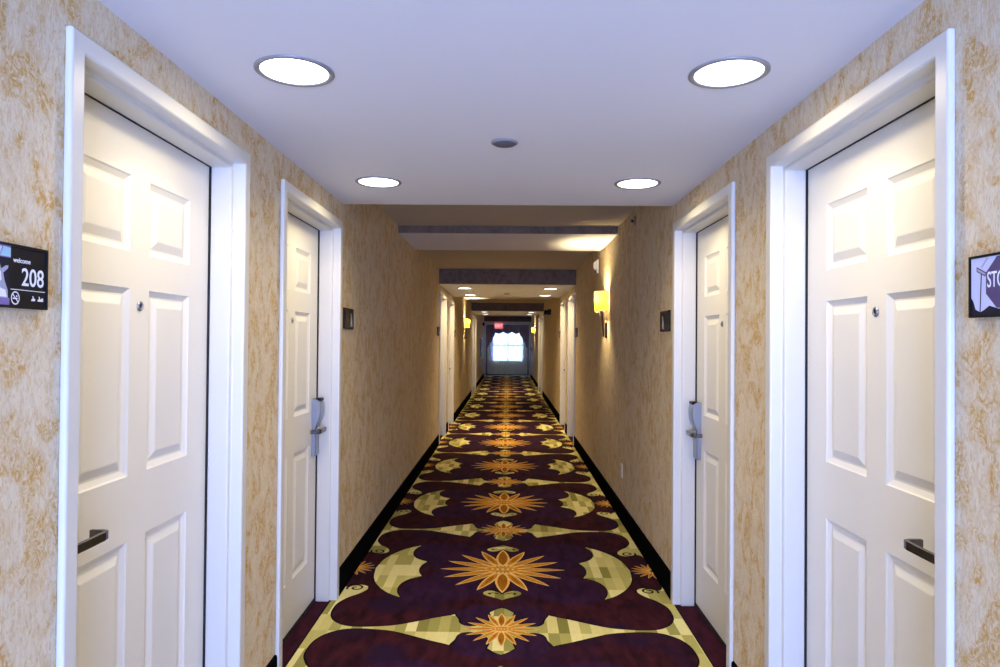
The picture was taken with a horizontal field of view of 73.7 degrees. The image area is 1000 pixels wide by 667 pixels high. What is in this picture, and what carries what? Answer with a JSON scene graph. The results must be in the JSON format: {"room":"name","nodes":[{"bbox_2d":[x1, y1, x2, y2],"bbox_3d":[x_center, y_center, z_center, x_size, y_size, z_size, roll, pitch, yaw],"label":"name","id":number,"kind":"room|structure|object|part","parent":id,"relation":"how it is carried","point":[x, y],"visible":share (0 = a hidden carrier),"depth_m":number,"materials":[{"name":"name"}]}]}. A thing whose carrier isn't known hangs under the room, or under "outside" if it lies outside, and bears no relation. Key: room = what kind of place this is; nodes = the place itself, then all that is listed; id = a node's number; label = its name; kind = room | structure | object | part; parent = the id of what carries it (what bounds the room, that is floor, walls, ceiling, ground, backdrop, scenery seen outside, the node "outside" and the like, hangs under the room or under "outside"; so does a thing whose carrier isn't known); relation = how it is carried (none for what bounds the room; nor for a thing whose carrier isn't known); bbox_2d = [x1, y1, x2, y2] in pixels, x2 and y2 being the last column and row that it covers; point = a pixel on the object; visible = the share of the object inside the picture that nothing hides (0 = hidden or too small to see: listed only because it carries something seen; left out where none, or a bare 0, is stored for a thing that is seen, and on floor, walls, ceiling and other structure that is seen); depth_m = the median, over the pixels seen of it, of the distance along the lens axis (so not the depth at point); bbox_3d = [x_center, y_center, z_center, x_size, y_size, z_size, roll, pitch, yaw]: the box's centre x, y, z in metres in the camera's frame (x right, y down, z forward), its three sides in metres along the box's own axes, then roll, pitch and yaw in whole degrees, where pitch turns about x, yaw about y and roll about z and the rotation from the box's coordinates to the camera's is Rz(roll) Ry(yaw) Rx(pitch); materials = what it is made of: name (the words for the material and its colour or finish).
{"room":"hotel corridor","nodes":[
{"label":"hotel corridor","id":0,"kind":"room"},
{"bbox_2d":[0,0,483,666],"bbox_3d":[-0.919,0.323,13.584,0.200,2.600,30.650,0,-1,1],"label":"wall","id":1,"kind":"structure","parent":0,"point":[390,361],"depth_m":2.50,"materials":[{"name":"paper"}]},
{"bbox_2d":[0,241,48,309],"bbox_3d":[-0.951,-0.112,1.280,0.012,0.124,0.224,0,-1,1],"label":"room sign","id":2,"kind":"object","parent":1,"relation":"attached to","point":[23,269],"visible":1,"depth_m":1.32,"materials":[{"name":"black plastic"}]},
{"bbox_2d":[0,244,10,304],"bbox_3d":[-0.947,-0.113,1.231,0.001,0.114,0.116,0,-1,1],"label":"print","id":3,"kind":"object","parent":2,"relation":"attached to","point":[5,249],"depth_m":1.28,"materials":[{"name":"purple"}]},
{"bbox_2d":[56,25,250,666],"bbox_3d":[-1.024,0.412,1.950,0.178,2.163,1.012,0,-1,1],"label":"door","id":4,"kind":"structure","parent":1,"relation":"in","point":[155,306],"depth_m":2.00,"materials":[{"name":"white paint"}]},
{"bbox_3d":[-1.016,0.509,1.626,0.052,0.022,0.150,0,-1,1],"label":"lever","id":5,"kind":"part","parent":4,"relation":"part of","materials":[{"name":"grey metal"}]},
{"bbox_2d":[275,179,342,666],"bbox_3d":[-1.009,0.427,3.334,0.178,2.163,1.012,0,-1,1],"label":"door","id":6,"kind":"structure","parent":1,"relation":"in","point":[311,236],"depth_m":3.60,"materials":[{"name":"white paint"}]},
{"bbox_3d":[-0.993,0.531,3.656,0.052,0.022,0.150,0,-1,1],"label":"lever","id":7,"kind":"part","parent":6,"relation":"part of","materials":[{"name":"grey metal"}]},
{"bbox_2d":[343,307,353,328],"bbox_3d":[-0.919,-0.090,4.042,0.012,0.124,0.224,0,-1,1],"label":"room sign","id":8,"kind":"object","parent":1,"relation":"attached to","point":[348,314],"visible":1,"depth_m":4.03,"materials":[{"name":"black plastic"}]},
{"bbox_3d":[-0.920,-0.090,4.042,0.010,0.122,0.222,0,-1,1],"label":"panel","id":9,"kind":"part","parent":8,"relation":"part of","materials":[{"name":"black plastic"}]},
{"bbox_2d":[349,309,352,327],"bbox_3d":[-0.914,-0.089,4.094,0.001,0.116,0.105,0,-1,1],"label":"print","id":10,"kind":"object","parent":8,"relation":"attached to","point":[350,310],"depth_m":4.09,"materials":[{"name":"black"}]},
{"bbox_2d":[266,373,483,666],"bbox_3d":[-0.822,1.550,13.569,0.014,0.148,30.648,0,-1,1],"label":"baseboard","id":11,"kind":"structure","parent":1,"relation":"attached to","point":[354,559],"depth_m":5.15,"materials":[{"name":"black"}]},
{"bbox_2d":[438,292,446,443],"bbox_3d":[-0.933,0.501,9.966,0.178,2.163,1.012,0,-1,1],"label":"door","id":12,"kind":"structure","parent":1,"relation":"in","point":[443,299],"depth_m":10.41,"materials":[{"name":"white paint"}]},
{"bbox_2d":[448,299,454,430],"bbox_3d":[-0.916,0.518,11.426,0.178,2.163,1.012,0,-1,1],"label":"door","id":13,"kind":"structure","parent":1,"relation":"in","point":[451,303],"depth_m":11.87,"materials":[{"name":"white paint"}]},
{"bbox_2d":[464,319,469,338],"bbox_3d":[-0.739,-0.101,14.961,0.121,0.452,0.308,0,-1,1],"label":"wall sconce","id":14,"kind":"object","parent":1,"relation":"attached to","point":[466,321],"visible":1,"depth_m":14.87,"materials":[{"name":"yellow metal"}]},
{"bbox_3d":[-0.736,-0.229,14.963,0.114,0.193,0.304,0,-1,1],"label":"lamp shade","id":15,"kind":"part","parent":14,"relation":"part of","materials":[{"name":"glass"}]},
{"bbox_2d":[471,316,473,392],"bbox_3d":[-0.836,0.597,18.505,0.178,2.163,1.012,0,-1,1],"label":"door","id":16,"kind":"structure","parent":1,"relation":"in","point":[472,352],"depth_m":18.96,"materials":[{"name":"white paint"}]},
{"bbox_2d":[474,317,476,390],"bbox_3d":[-0.819,0.613,19.955,0.178,2.163,1.012,0,-1,1],"label":"door","id":17,"kind":"structure","parent":1,"relation":"in","point":[475,319],"depth_m":20.40,"materials":[{"name":"white paint"}]},
{"bbox_2d":[480,338,481,357],"bbox_3d":[-0.684,0.510,23.905,0.035,0.720,0.800,0,-1,1],"label":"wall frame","id":18,"kind":"object","parent":1,"relation":"attached to","point":[480,338],"visible":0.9,"depth_m":23.72,"materials":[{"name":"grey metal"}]},
{"bbox_2d":[484,321,530,376],"bbox_3d":[0.304,0.649,27.518,1.929,2.274,0.290,0,-1,1],"label":"trim","id":19,"kind":"structure","parent":1,"relation":"attached to","point":[487,322],"depth_m":27.38,"materials":[{"name":"white paint"}]},
{"bbox_2d":[486,325,494,373],"bbox_3d":[-0.406,0.640,28.679,0.465,2.211,0.048,0,-1,1],"label":"curtain","id":20,"kind":"object","parent":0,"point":[490,333],"visible":0.76,"depth_m":28.68,"materials":[{"name":"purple fabric"}]},
{"bbox_2d":[494,325,520,333],"bbox_3d":[0.325,-0.222,28.630,1.134,0.475,0.028,0,-1,1],"label":"valance","id":21,"kind":"object","parent":20,"relation":"attached to","point":[507,329],"visible":0.76,"depth_m":28.62,"materials":[{"name":"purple fabric"}]},
{"bbox_2d":[495,322,502,328],"bbox_3d":[-0.050,-0.327,27.354,0.340,0.250,0.057,0,-1,1],"label":"exit sign","id":22,"kind":"object","parent":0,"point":[498,325],"visible":1,"depth_m":27.33,"materials":[{"name":"red plastic"}]},
{"bbox_2d":[282,375,725,666],"bbox_3d":[0.137,1.656,13.657,2.480,0.054,30.850,0,-1,1],"label":"floor","id":23,"kind":"structure","parent":0,"point":[505,549],"depth_m":4.19,"materials":[{"name":"carpet"}]},
{"bbox_2d":[378,204,636,316],"bbox_3d":[0.158,-0.922,13.685,2.331,0.130,30.850,0,-1,1],"label":"ceiling","id":24,"kind":"structure","parent":0,"point":[402,214],"depth_m":5.68,"materials":[{"name":"beige paint"}]},
{"bbox_2d":[484,316,530,321],"bbox_3d":[0.315,-0.595,27.532,1.931,0.214,0.250,0,-1,1],"label":"ceiling beam","id":25,"kind":"structure","parent":24,"relation":"attached to","point":[486,318],"depth_m":27.41,"materials":[{"name":"paint"}]},
{"bbox_2d":[464,297,550,299],"bbox_3d":[0.167,-0.815,14.559,1.931,0.065,1.100,0,-1,1],"label":"ceiling beam","id":26,"kind":"structure","parent":24,"relation":"attached to","point":[464,297],"depth_m":14.75,"materials":[{"name":"white paint"}]},
{"bbox_2d":[398,226,617,250],"bbox_3d":[0.074,-0.906,6.415,1.931,0.065,1.090,0,-1,1],"label":"ceiling beam","id":27,"kind":"structure","parent":24,"relation":"attached to","point":[526,238],"depth_m":6.11,"materials":[{"name":"white paint"}]},
{"bbox_2d":[439,269,575,297],"bbox_3d":[0.124,-0.782,10.774,1.931,0.214,2.770,0,-1,1],"label":"ceiling","id":28,"kind":"structure","parent":0,"point":[483,282],"depth_m":9.40,"materials":[{"name":"white paint"}]},
{"bbox_2d":[471,303,543,314],"bbox_3d":[0.220,-0.688,19.183,1.931,0.214,2.850,0,-1,1],"label":"ceiling","id":29,"kind":"structure","parent":0,"point":[477,308],"depth_m":17.76,"materials":[{"name":"white paint"}]},
{"bbox_2d":[99,0,924,205],"bbox_3d":[0.013,-0.891,1.085,1.931,0.214,5.650,0,-1,1],"label":"ceiling","id":30,"kind":"structure","parent":0,"point":[593,95],"depth_m":2.05,"materials":[{"name":"white paint"}]},
{"bbox_2d":[253,55,334,86],"bbox_3d":[-0.610,-0.776,1.981,0.231,0.006,0.231,0,-1,1],"label":"recessed light","id":31,"kind":"object","parent":30,"relation":"in","point":[289,70],"visible":1,"depth_m":1.97,"materials":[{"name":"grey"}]},
{"bbox_2d":[355,176,401,187],"bbox_3d":[-0.612,-0.761,3.361,0.231,0.006,0.231,0,-1,1],"label":"recessed light","id":32,"kind":"object","parent":30,"relation":"in","point":[369,181],"visible":1,"depth_m":3.35,"materials":[{"name":"white"}]},
{"bbox_2d":[491,138,517,147],"bbox_3d":[0.018,-0.758,2.669,0.108,0.016,0.108,0,-1,1],"label":"smoke detector","id":33,"kind":"object","parent":30,"relation":"attached to","point":[500,142],"visible":1,"depth_m":2.64,"materials":[{"name":"grey plastic"}]},
{"bbox_2d":[614,178,660,189],"bbox_3d":[0.690,-0.750,3.346,0.231,0.006,0.231,0,-1,1],"label":"recessed light","id":34,"kind":"object","parent":30,"relation":"in","point":[631,183],"visible":1,"depth_m":3.33,"materials":[{"name":"white"}]},
{"bbox_2d":[688,56,770,88],"bbox_3d":[0.674,-0.766,1.966,0.231,0.006,0.231,0,-1,1],"label":"recessed light","id":35,"kind":"object","parent":30,"relation":"in","point":[735,71],"visible":1,"depth_m":1.95,"materials":[{"name":"white"}]},
{"bbox_2d":[531,0,999,666],"bbox_3d":[1.212,0.341,13.559,0.200,2.600,30.650,0,-1,1],"label":"wall","id":36,"kind":"structure","parent":0,"point":[623,379],"depth_m":2.60,"materials":[{"name":"paper"}]},
{"bbox_2d":[519,325,528,373],"bbox_3d":[1.044,0.652,28.663,0.465,2.211,0.048,0,-1,1],"label":"curtain","id":37,"kind":"object","parent":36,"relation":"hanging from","point":[524,333],"visible":0.83,"depth_m":28.66,"materials":[{"name":"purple fabric"}]},
{"bbox_2d":[531,327,534,339],"bbox_3d":[1.170,0.011,23.590,0.121,0.452,0.308,0,-1,1],"label":"wall sconce","id":38,"kind":"object","parent":36,"relation":"attached to","point":[532,328],"visible":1,"depth_m":23.48,"materials":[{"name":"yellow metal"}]},
{"bbox_2d":[538,318,540,391],"bbox_3d":[1.254,0.630,19.931,0.178,2.163,1.012,0,-1,1],"label":"door","id":39,"kind":"structure","parent":36,"relation":"in","point":[539,319],"depth_m":20.39,"materials":[{"name":"white paint"}]},
{"bbox_2d":[540,316,542,392],"bbox_3d":[1.238,0.614,18.481,0.178,2.163,1.012,0,-1,1],"label":"door","id":40,"kind":"structure","parent":36,"relation":"in","point":[541,363],"depth_m":18.93,"materials":[{"name":"white paint"}]},
{"bbox_2d":[544,309,550,314],"bbox_3d":[1.059,-0.476,14.895,0.150,0.120,0.300,0,-1,1],"label":"emergency light","id":41,"kind":"object","parent":36,"relation":"attached to","point":[548,312],"visible":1,"depth_m":14.75,"materials":[{"name":"black plastic"}]},
{"bbox_2d":[560,300,566,431],"bbox_3d":[1.157,0.535,11.402,0.178,2.163,1.012,0,-1,1],"label":"door","id":42,"kind":"structure","parent":36,"relation":"in","point":[564,303],"depth_m":11.85,"materials":[{"name":"white paint"}]},
{"bbox_2d":[567,293,575,445],"bbox_3d":[1.140,0.518,9.943,0.178,2.163,1.012,0,-1,1],"label":"door","id":43,"kind":"structure","parent":36,"relation":"in","point":[572,299],"depth_m":10.39,"materials":[{"name":"white paint"}]},
{"bbox_2d":[593,259,598,273],"bbox_3d":[1.021,-0.713,7.127,0.052,0.144,0.116,0,-1,1],"label":"fire alarm strobe","id":44,"kind":"object","parent":36,"relation":"attached to","point":[596,263],"visible":1,"depth_m":7.08,"materials":[{"name":"white plastic"}]},
{"bbox_2d":[594,290,608,337],"bbox_3d":[0.974,-0.181,6.452,0.121,0.452,0.308,0,-1,1],"label":"wall sconce","id":45,"kind":"object","parent":36,"relation":"attached to","point":[601,304],"visible":1,"depth_m":6.35,"materials":[{"name":"fabric"}]},
{"bbox_3d":[0.973,-0.309,6.453,0.114,0.193,0.304,0,-1,1],"label":"lamp shade","id":46,"kind":"part","parent":45,"relation":"part of","materials":[{"name":"fabric"}]},
{"bbox_3d":[0.978,-0.118,6.454,0.055,0.305,0.053,1,-1,-34],"label":"arm","id":47,"kind":"part","parent":45,"relation":"part of","materials":[{"name":"brown metal"}]},
{"bbox_3d":[1.024,-0.030,6.449,0.018,0.150,0.068,0,-1,1],"label":"plate","id":48,"kind":"part","parent":45,"relation":"part of","materials":[{"name":"brown metal"}]},
{"bbox_2d":[620,463,622,477],"bbox_3d":[1.009,1.140,5.546,0.009,0.116,0.072,0,-1,1],"label":"wall outlet","id":49,"kind":"object","parent":36,"relation":"attached to","point":[621,467],"visible":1,"depth_m":5.53,"materials":[{"name":"beige plastic"}]},
{"bbox_2d":[630,215,635,226],"bbox_3d":[1.006,-0.852,5.049,0.035,0.086,0.086,0,-1,1],"label":"sprinkler head","id":50,"kind":"object","parent":36,"relation":"attached to","point":[634,217],"visible":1,"depth_m":5.03},
{"bbox_2d":[530,374,737,666],"bbox_3d":[1.095,1.566,13.547,0.014,0.148,30.648,0,-1,1],"label":"baseboard","id":51,"kind":"structure","parent":36,"relation":"attached to","point":[655,562],"depth_m":5.17,"materials":[{"name":"black"}]},
{"bbox_2d":[660,310,670,331],"bbox_3d":[1.000,-0.074,4.035,0.012,0.124,0.224,0,-1,1],"label":"room sign","id":52,"kind":"object","parent":36,"relation":"attached to","point":[665,316],"visible":1,"depth_m":4.01,"materials":[{"name":"black plastic"}]},
{"bbox_2d":[661,312,664,330],"bbox_3d":[0.996,-0.073,4.088,0.001,0.116,0.105,0,-1,1],"label":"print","id":53,"kind":"object","parent":52,"relation":"attached to","point":[662,313],"depth_m":4.08,"materials":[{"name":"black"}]},
{"bbox_3d":[1.001,-0.074,4.035,0.010,0.122,0.222,0,-1,1],"label":"panel","id":54,"kind":"part","parent":52,"relation":"part of","materials":[{"name":"black plastic"}]},
{"bbox_2d":[671,182,735,666],"bbox_3d":[1.064,0.444,3.310,0.178,2.163,1.012,0,-1,1],"label":"door","id":55,"kind":"structure","parent":36,"relation":"in","point":[703,269],"depth_m":3.58,"materials":[{"name":"white paint"}]},
{"bbox_3d":[1.054,0.548,3.632,0.052,0.022,0.150,0,-1,1],"label":"lever","id":56,"kind":"part","parent":55,"relation":"part of","materials":[{"name":"grey metal"}]},
{"bbox_2d":[764,28,954,666],"bbox_3d":[1.049,0.429,1.927,0.178,2.163,1.012,0,-1,1],"label":"door","id":57,"kind":"structure","parent":36,"relation":"in","point":[860,365],"depth_m":1.98,"materials":[{"name":"white paint"}]},
{"bbox_3d":[1.031,0.525,1.602,0.052,0.022,0.150,0,-1,1],"label":"lever","id":58,"kind":"part","parent":57,"relation":"part of","materials":[{"name":"grey metal"}]},
{"bbox_2d":[968,252,999,317],"bbox_3d":[0.968,-0.096,1.259,0.012,0.124,0.224,0,-1,1],"label":"room sign","id":59,"kind":"object","parent":36,"relation":"attached to","point":[983,270],"visible":1,"depth_m":1.33,"materials":[{"name":"black"}]},
{"bbox_3d":[0.323,0.505,28.994,2.331,2.600,0.200,0,-1,1],"label":"wall","id":60,"kind":"structure","parent":0,"visible":0},
{"bbox_2d":[487,332,526,374],"bbox_3d":[0.319,0.672,28.793,1.732,2.180,0.036,0,-1,1],"label":"window","id":61,"kind":"structure","parent":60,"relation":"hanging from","point":[507,353],"depth_m":28.79,"materials":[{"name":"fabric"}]},
{"bbox_2d":[486,374,528,374],"bbox_3d":[0.311,1.728,28.874,1.901,0.146,0.014,0,-1,1],"label":"baseboard","id":62,"kind":"structure","parent":60,"relation":"attached to","point":[486,374],"depth_m":28.87,"materials":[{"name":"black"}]}
]}

